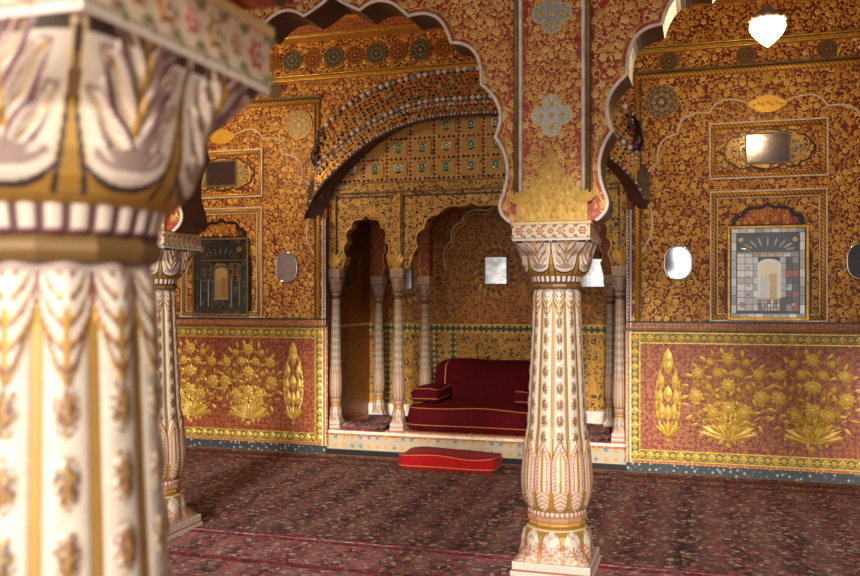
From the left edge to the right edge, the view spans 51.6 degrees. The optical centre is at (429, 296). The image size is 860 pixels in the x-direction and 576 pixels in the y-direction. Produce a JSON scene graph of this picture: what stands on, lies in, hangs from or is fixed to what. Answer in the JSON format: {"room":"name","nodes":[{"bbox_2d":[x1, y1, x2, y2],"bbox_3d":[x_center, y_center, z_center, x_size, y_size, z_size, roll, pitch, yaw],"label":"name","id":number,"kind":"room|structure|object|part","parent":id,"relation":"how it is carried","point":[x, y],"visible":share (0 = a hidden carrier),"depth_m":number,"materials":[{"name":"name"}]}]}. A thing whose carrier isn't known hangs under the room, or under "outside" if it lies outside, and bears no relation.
{"room":"palace throne room","nodes":[
{"label":"palace throne room","id":0,"kind":"room"},
{"bbox_2d":[229,0,290,9],"bbox_3d":[-1.702,-1.673,1.529,8.910,2.554,0.336,0,0,17],"label":"arcade","id":1,"kind":"object","parent":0,"point":[244,4],"visible":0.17,"depth_m":1.23,"materials":[{"name":"paint"}]},
{"bbox_2d":[340,219,369,420],"bbox_3d":[-0.845,0.075,9.200,0.128,2.950,0.940,0,0,17],"label":"wall","id":2,"kind":"structure","parent":0,"point":[355,302],"depth_m":9.26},
{"bbox_2d":[344,256,352,288],"bbox_3d":[-0.828,-0.250,9.027,0.014,0.330,0.210,0,0,17],"label":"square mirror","id":3,"kind":"object","parent":2,"relation":"attached to","point":[348,280],"visible":0.74,"depth_m":9.05,"materials":[{"name":"brown"}]},
{"bbox_2d":[346,258,351,286],"bbox_3d":[-0.831,-0.250,9.028,0.008,0.300,0.180,0,0,17],"label":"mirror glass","id":4,"kind":"object","parent":3,"relation":"attached to","point":[348,271],"depth_m":9.05,"materials":[{"name":"black mirror"}]},
{"bbox_2d":[162,0,714,234],"bbox_3d":[-0.536,-1.673,5.261,8.910,2.554,0.336,0,0,17],"label":"arch","id":5,"kind":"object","parent":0,"point":[556,73],"depth_m":4.76,"materials":[{"name":"paint"}]},
{"bbox_3d":[0.466,-1.735,4.803,0.028,2.430,0.028,0,0,-5],"label":"pier cord","id":6,"kind":"part","parent":5,"relation":"part of","materials":[{"name":"grey paint"}]},
{"bbox_3d":[0.833,-1.735,4.689,0.028,2.430,0.028,0,0,-5],"label":"pier cord","id":7,"kind":"part","parent":5,"relation":"part of","materials":[{"name":"grey paint"}]},
{"bbox_2d":[369,204,626,423],"bbox_3d":[0.706,-0.175,9.237,3.020,3.450,0.145,0,0,17],"label":"wall","id":8,"kind":"structure","parent":0,"point":[464,321],"depth_m":9.29,"materials":[{"name":"gold metal"}]},
{"bbox_2d":[387,254,419,302],"bbox_3d":[-0.242,-0.219,9.487,0.496,0.576,0.014,0,0,17],"label":"square mirror","id":9,"kind":"object","parent":8,"relation":"attached to","point":[409,280],"visible":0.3,"depth_m":9.48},
{"bbox_2d":[404,269,412,289],"bbox_3d":[-0.242,-0.219,9.487,0.113,0.279,0.014,0,0,17],"label":"mirror","id":10,"kind":"object","parent":9,"relation":"attached to","point":[409,280],"depth_m":9.48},
{"bbox_3d":[0.696,0.841,9.204,2.820,1.118,0.015,0,0,17],"label":"panel","id":11,"kind":"part","parent":8,"relation":"part of","materials":[{"name":"gold metal"}]},
{"bbox_2d":[473,243,518,297],"bbox_3d":[0.680,-0.275,9.199,0.496,0.576,0.014,0,0,17],"label":"square mirror","id":12,"kind":"object","parent":8,"relation":"attached to","point":[495,267],"visible":1,"depth_m":9.20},
{"bbox_2d":[580,245,604,300],"bbox_3d":[1.624,-0.241,8.904,0.496,0.576,0.014,0,0,17],"label":"square mirror","id":13,"kind":"object","parent":8,"relation":"attached to","point":[593,278],"visible":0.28,"depth_m":8.90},
{"bbox_2d":[174,0,859,483],"bbox_3d":[1.088,-0.675,7.842,11.800,4.550,0.500,0,0,17],"label":"wall","id":14,"kind":"structure","parent":0,"point":[741,399],"depth_m":7.56,"materials":[{"name":"paint"}]},
{"bbox_2d":[178,339,223,422],"bbox_3d":[-2.411,0.842,8.951,0.771,0.852,0.025,0,0,17],"label":"flowering plant","id":15,"kind":"object","parent":14,"relation":"on","point":[201,361],"depth_m":8.92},
{"bbox_2d":[181,207,262,317],"bbox_3d":[-2.081,-0.341,8.867,0.910,1.088,0.058,0,0,17],"label":"mosaic niche","id":16,"kind":"object","parent":14,"relation":"on","point":[222,269],"visible":0.92,"depth_m":8.84,"materials":[{"name":"paint"}]},
{"bbox_2d":[192,237,248,316],"bbox_3d":[-2.084,-0.197,8.856,0.630,0.782,0.033,0,0,17],"label":"picture frame","id":17,"kind":"object","parent":16,"relation":"attached to","point":[220,271],"depth_m":8.85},
{"bbox_3d":[-2.079,0.173,8.873,0.894,0.044,0.044,0,0,17],"label":"rope rail","id":18,"kind":"part","parent":16,"relation":"part of","materials":[{"name":"gold metal"}]},
{"bbox_2d":[196,240,245,313],"bbox_3d":[-2.085,-0.197,8.853,0.566,0.738,0.030,0,0,17],"label":"picture","id":19,"kind":"object","parent":16,"relation":"on","point":[220,264],"depth_m":8.85,"materials":[{"name":"black glass"}]},
{"bbox_3d":[-2.079,-0.856,8.873,0.894,0.044,0.044,0,0,17],"label":"rope rail","id":20,"kind":"part","parent":16,"relation":"part of","materials":[{"name":"gold metal"}]},
{"bbox_2d":[201,148,262,198],"bbox_3d":[-2.079,-1.221,8.873,0.920,0.472,0.044,0,0,17],"label":"framed mirror","id":21,"kind":"object","parent":14,"relation":"attached to","point":[221,173],"visible":0.73,"depth_m":8.83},
{"bbox_3d":[-2.079,-1.015,8.873,0.904,0.044,0.044,0,0,17],"label":"rope rail","id":22,"kind":"part","parent":21,"relation":"part of","materials":[{"name":"gold metal"}]},
{"bbox_3d":[-2.079,-1.427,8.873,0.904,0.044,0.044,0,0,17],"label":"rope rail","id":23,"kind":"part","parent":21,"relation":"part of","materials":[{"name":"gold metal"}]},
{"bbox_3d":[-2.079,0.851,8.871,2.057,0.917,0.024,0,0,17],"label":"dado panel","id":24,"kind":"part","parent":14,"relation":"part of","materials":[{"name":"red paint"}]},
{"bbox_2d":[215,340,282,424],"bbox_3d":[-1.791,0.843,8.757,0.767,0.850,0.025,0,0,17],"label":"flowering plant","id":25,"kind":"object","parent":14,"relation":"on","point":[248,373],"depth_m":8.76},
{"bbox_3d":[-2.354,-1.890,8.965,2.720,0.054,0.054,0,0,17],"label":"rope moulding","id":26,"kind":"part","parent":14,"relation":"part of","materials":[{"name":"gold metal"}]},
{"bbox_2d":[275,252,297,282],"bbox_3d":[-1.397,-0.289,8.661,0.242,0.302,0.017,0,0,17],"label":"oval mirror","id":27,"kind":"object","parent":14,"relation":"attached to","point":[286,265],"visible":1,"depth_m":8.66,"materials":[{"name":"grey mirror"}]},
{"bbox_3d":[-1.075,-0.844,8.565,0.044,2.093,0.044,0,0,-5],"label":"rope moulding","id":28,"kind":"part","parent":14,"relation":"part of","materials":[{"name":"gold metal"}]},
{"bbox_2d":[302,65,649,219],"bbox_3d":[0.342,-1.420,8.072,3.229,1.368,0.149,0,0,17],"label":"hood","id":29,"kind":"object","parent":14,"relation":"attached to","point":[342,143],"visible":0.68,"depth_m":8.22,"materials":[{"name":"gold paint"}]},
{"bbox_3d":[1.064,-2.529,7.766,11.800,0.151,0.260,0,0,17],"label":"cornice","id":30,"kind":"part","parent":14,"relation":"part of","materials":[{"name":"gold metal"}]},
{"bbox_3d":[1.788,-0.844,7.671,0.044,2.093,0.044,0,0,-5],"label":"rope moulding","id":31,"kind":"part","parent":14,"relation":"part of","materials":[{"name":"gold metal"}]},
{"bbox_2d":[663,245,692,280],"bbox_3d":[2.108,-0.289,7.566,0.242,0.302,0.017,0,0,17],"label":"oval mirror","id":32,"kind":"object","parent":14,"relation":"attached to","point":[678,260],"visible":1,"depth_m":7.56,"materials":[{"name":"white mirror"}]},
{"bbox_2d":[681,347,775,448],"bbox_3d":[2.485,0.843,7.421,0.767,0.850,0.025,0,0,17],"label":"flowering plant","id":33,"kind":"object","parent":14,"relation":"on","point":[728,394],"depth_m":7.42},
{"bbox_3d":[3.067,-1.890,7.271,2.720,0.054,0.054,0,0,17],"label":"rope moulding","id":34,"kind":"part","parent":14,"relation":"part of","materials":[{"name":"gold metal"}]},
{"bbox_3d":[2.788,0.851,7.351,2.057,0.917,0.024,0,0,17],"label":"dado panel","id":35,"kind":"part","parent":14,"relation":"part of","materials":[{"name":"red paint"}]},
{"bbox_2d":[709,117,827,179],"bbox_3d":[2.789,-1.221,7.353,0.920,0.472,0.044,0,0,17],"label":"framed mirror","id":36,"kind":"object","parent":14,"relation":"attached to","point":[765,148],"visible":1,"depth_m":7.34,"materials":[{"name":"paint"}]},
{"bbox_3d":[2.789,-1.427,7.353,0.904,0.044,0.044,0,0,17],"label":"rope rail","id":37,"kind":"part","parent":36,"relation":"part of","materials":[{"name":"gold metal"}]},
{"bbox_3d":[2.789,-1.015,7.353,0.904,0.044,0.044,0,0,17],"label":"rope rail","id":38,"kind":"part","parent":36,"relation":"part of","materials":[{"name":"gold metal"}]},
{"bbox_2d":[710,188,827,321],"bbox_3d":[2.787,-0.341,7.347,0.910,1.088,0.057,0,0,17],"label":"mosaic niche","id":39,"kind":"object","parent":14,"relation":"on","point":[768,259],"visible":1,"depth_m":7.33,"materials":[{"name":"paint"}]},
{"bbox_2d":[727,225,808,320],"bbox_3d":[2.784,-0.197,7.335,0.630,0.782,0.033,0,0,17],"label":"picture frame","id":40,"kind":"object","parent":39,"relation":"attached to","point":[768,265],"depth_m":7.33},
{"bbox_2d":[731,228,804,317],"bbox_3d":[2.784,-0.197,7.336,0.566,0.738,0.024,0,0,17],"label":"picture","id":41,"kind":"object","parent":39,"relation":"on","point":[768,264],"depth_m":7.33,"materials":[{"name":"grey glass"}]},
{"bbox_3d":[2.789,-0.856,7.353,0.894,0.044,0.044,0,0,17],"label":"rope rail","id":42,"kind":"part","parent":39,"relation":"part of","materials":[{"name":"gold metal"}]},
{"bbox_3d":[2.789,0.173,7.353,0.894,0.044,0.044,0,0,17],"label":"rope rail","id":43,"kind":"part","parent":39,"relation":"part of","materials":[{"name":"gold metal"}]},
{"bbox_2d":[763,348,859,452],"bbox_3d":[3.106,0.842,7.227,0.771,0.852,0.025,0,0,17],"label":"flowering plant","id":44,"kind":"object","parent":14,"relation":"on","point":[811,396],"depth_m":7.23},
{"bbox_2d":[846,242,859,279],"bbox_3d":[3.471,-0.289,7.141,0.242,0.302,0.017,0,0,17],"label":"oval mirror","id":45,"kind":"object","parent":14,"relation":"attached to","point":[853,253],"visible":1,"depth_m":7.16,"materials":[{"name":"black paint"}]},
{"bbox_2d":[849,245,859,276],"bbox_3d":[3.472,-0.289,7.144,0.224,0.284,0.009,0,0,17],"label":"mirror glass","id":46,"kind":"object","parent":45,"relation":"attached to","point":[854,251],"depth_m":7.16,"materials":[{"name":"grey mirror"}]},
{"bbox_2d":[189,446,859,484],"bbox_3d":[-0.212,1.550,3.681,11.800,0.100,11.900,0,0,17],"label":"floor","id":47,"kind":"structure","parent":0,"point":[189,446],"depth_m":7.69,"materials":[{"name":"paint"}]},
{"bbox_2d":[167,529,713,575],"bbox_3d":[-0.467,1.494,2.865,11.600,0.012,4.790,0,0,17],"label":"carpet","id":48,"kind":"object","parent":47,"relation":"on","point":[195,552],"visible":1,"depth_m":5.01,"materials":[{"name":"red carpet"}]},
{"bbox_2d":[0,0,275,575],"bbox_3d":[-0.499,0.550,1.188,0.438,1.900,0.438,0,0,17],"label":"marble column","id":49,"kind":"structure","parent":48,"relation":"on","point":[110,110],"depth_m":1.07,"materials":[{"name":"white stone"}]},
{"bbox_2d":[150,231,202,540],"bbox_3d":[-1.754,0.550,5.671,0.438,1.900,0.438,0,0,17],"label":"marble column","id":50,"kind":"structure","parent":48,"relation":"on","point":[178,249],"depth_m":5.58,"materials":[{"name":"white stone"}]},
{"bbox_2d":[510,220,600,575],"bbox_3d":[0.699,0.550,4.905,0.438,1.900,0.438,0,0,17],"label":"marble column","id":51,"kind":"structure","parent":48,"relation":"on","point":[556,469],"depth_m":4.76,"materials":[{"name":"white stone"}]},
{"bbox_2d":[326,414,626,470],"bbox_3d":[0.524,1.380,8.652,2.820,0.240,1.170,0,0,17],"label":"platform","id":52,"kind":"object","parent":47,"relation":"on","point":[605,456],"visible":0.49,"depth_m":8.22,"materials":[{"name":"white stone"}]},
{"bbox_2d":[329,269,344,427],"bbox_3d":[-0.913,0.495,8.630,0.136,1.530,0.136,0,0,17],"label":"slim column","id":53,"kind":"structure","parent":52,"relation":"on","point":[336,276],"depth_m":8.59,"materials":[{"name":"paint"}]},
{"bbox_2d":[329,172,626,268],"bbox_3d":[0.392,-0.678,8.232,2.867,0.820,0.170,0,0,17],"label":"arches","id":54,"kind":"object","parent":53,"relation":"on","point":[404,210],"visible":0.67,"depth_m":8.38,"materials":[{"name":"gold paint"}]},
{"bbox_2d":[339,116,611,183],"bbox_3d":[0.402,-1.401,8.236,2.829,0.625,0.157,0,0,17],"label":"tympanum","id":55,"kind":"object","parent":54,"relation":"on","point":[461,147],"visible":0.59,"depth_m":8.27,"materials":[{"name":"gold paint"}]},
{"bbox_2d":[341,414,407,431],"bbox_3d":[-0.526,1.248,8.815,0.480,0.090,0.766,0,0,17],"label":"mat","id":56,"kind":"object","parent":52,"relation":"on","point":[373,422],"visible":0.87,"depth_m":8.55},
{"bbox_2d":[370,277,386,414],"bbox_3d":[-0.533,0.525,9.260,0.136,1.470,0.136,0,0,17],"label":"slim column","id":57,"kind":"structure","parent":52,"relation":"on","point":[378,284],"depth_m":9.22,"materials":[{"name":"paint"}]},
{"bbox_2d":[374,219,432,276],"bbox_3d":[-0.277,-0.654,9.175,0.600,0.892,0.130,0,0,17],"label":"arch","id":58,"kind":"object","parent":57,"relation":"on","point":[425,264],"visible":0.43,"depth_m":9.17,"materials":[{"name":"red paint"}]},
{"bbox_2d":[389,268,407,430],"bbox_3d":[-0.298,0.495,8.438,0.136,1.530,0.136,0,0,17],"label":"slim column","id":59,"kind":"structure","parent":52,"relation":"on","point":[398,276],"depth_m":8.39,"materials":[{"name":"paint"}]},
{"bbox_2d":[417,276,432,402],"bbox_3d":[-0.050,0.525,9.130,0.136,1.470,0.136,0,0,17],"label":"slim column","id":60,"kind":"structure","parent":52,"relation":"on","point":[425,283],"depth_m":9.09,"materials":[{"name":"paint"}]},
{"bbox_2d":[408,399,527,435],"bbox_3d":[0.472,1.127,8.512,1.293,0.267,0.663,0,0,17],"label":"mattress","id":61,"kind":"object","parent":52,"relation":"on","point":[459,415],"visible":0.7,"depth_m":8.24,"materials":[{"name":"red fabric"}]},
{"bbox_2d":[411,383,450,401],"bbox_3d":[0.014,0.933,8.766,0.297,0.153,0.482,0,0,17],"label":"cushion","id":62,"kind":"object","parent":61,"relation":"on","point":[432,392],"visible":1,"depth_m":8.56,"materials":[{"name":"red fabric"}]},
{"bbox_2d":[514,387,528,405],"bbox_3d":[0.978,0.935,8.463,0.293,0.150,0.483,0,0,17],"label":"cushion","id":63,"kind":"object","parent":61,"relation":"on","point":[521,395],"visible":0.4,"depth_m":8.27,"materials":[{"name":"red fabric"}]},
{"bbox_2d":[435,358,530,401],"bbox_3d":[0.644,0.942,9.035,1.221,0.636,0.264,0,0,17],"label":"bolster","id":64,"kind":"object","parent":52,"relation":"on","point":[467,378],"visible":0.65,"depth_m":8.96,"materials":[{"name":"red fabric"}]},
{"bbox_2d":[586,423,612,442],"bbox_3d":[1.479,1.248,8.188,0.480,0.090,0.766,0,0,17],"label":"mat","id":65,"kind":"object","parent":52,"relation":"on","point":[599,433],"visible":0.45,"depth_m":8.01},
{"bbox_2d":[603,275,614,426],"bbox_3d":[1.738,0.525,8.551,0.136,1.470,0.136,0,0,17],"label":"slim column","id":66,"kind":"structure","parent":52,"relation":"on","point":[607,279],"depth_m":8.51,"materials":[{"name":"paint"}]},
{"bbox_2d":[599,224,611,274],"bbox_3d":[1.479,-0.654,8.626,0.600,0.892,0.130,0,0,17],"label":"arch","id":67,"kind":"object","parent":66,"relation":"on","point":[604,246],"visible":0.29,"depth_m":8.51,"materials":[{"name":"red paint"}]},
{"bbox_2d":[611,266,626,441],"bbox_3d":[1.668,0.495,7.823,0.136,1.530,0.136,0,0,17],"label":"slim column","id":68,"kind":"structure","parent":52,"relation":"on","point":[619,273],"depth_m":7.78,"materials":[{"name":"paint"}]},
{"bbox_2d":[180,446,859,575],"bbox_3d":[0.660,1.493,6.473,11.600,0.014,2.730,0,0,17],"label":"carpet","id":69,"kind":"object","parent":47,"relation":"on","point":[705,525],"visible":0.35,"depth_m":6.20,"materials":[{"name":"red carpet"}]},
{"bbox_2d":[398,446,502,473],"bbox_3d":[0.182,1.410,7.759,0.883,0.149,0.427,0,0,17],"label":"cushion","id":70,"kind":"object","parent":69,"relation":"on","point":[421,457],"visible":1,"depth_m":7.61,"materials":[{"name":"red fabric"}]},
{"bbox_3d":[0.011,-3.000,4.397,11.800,0.100,10.400,0,0,17],"label":"ceiling","id":71,"kind":"structure","parent":0,"visible":0},
{"bbox_2d":[747,0,787,46],"bbox_3d":[2.238,-2.304,5.901,0.256,1.292,0.253,0,0,17],"label":"hanging lantern","id":72,"kind":"object","parent":71,"relation":"hanging from","point":[767,25],"visible":1,"depth_m":5.83,"materials":[{"name":"beige glass"}]},
{"bbox_3d":[2.238,-1.745,5.901,0.230,0.175,0.230,0,0,17],"label":"globe","id":73,"kind":"part","parent":72,"relation":"part of","materials":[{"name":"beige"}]},
{"bbox_3d":[2.237,-2.398,5.901,0.205,1.103,0.020,0,0,17],"label":"chain","id":74,"kind":"part","parent":72,"relation":"part of","materials":[{"name":"gold metal"}]}
]}

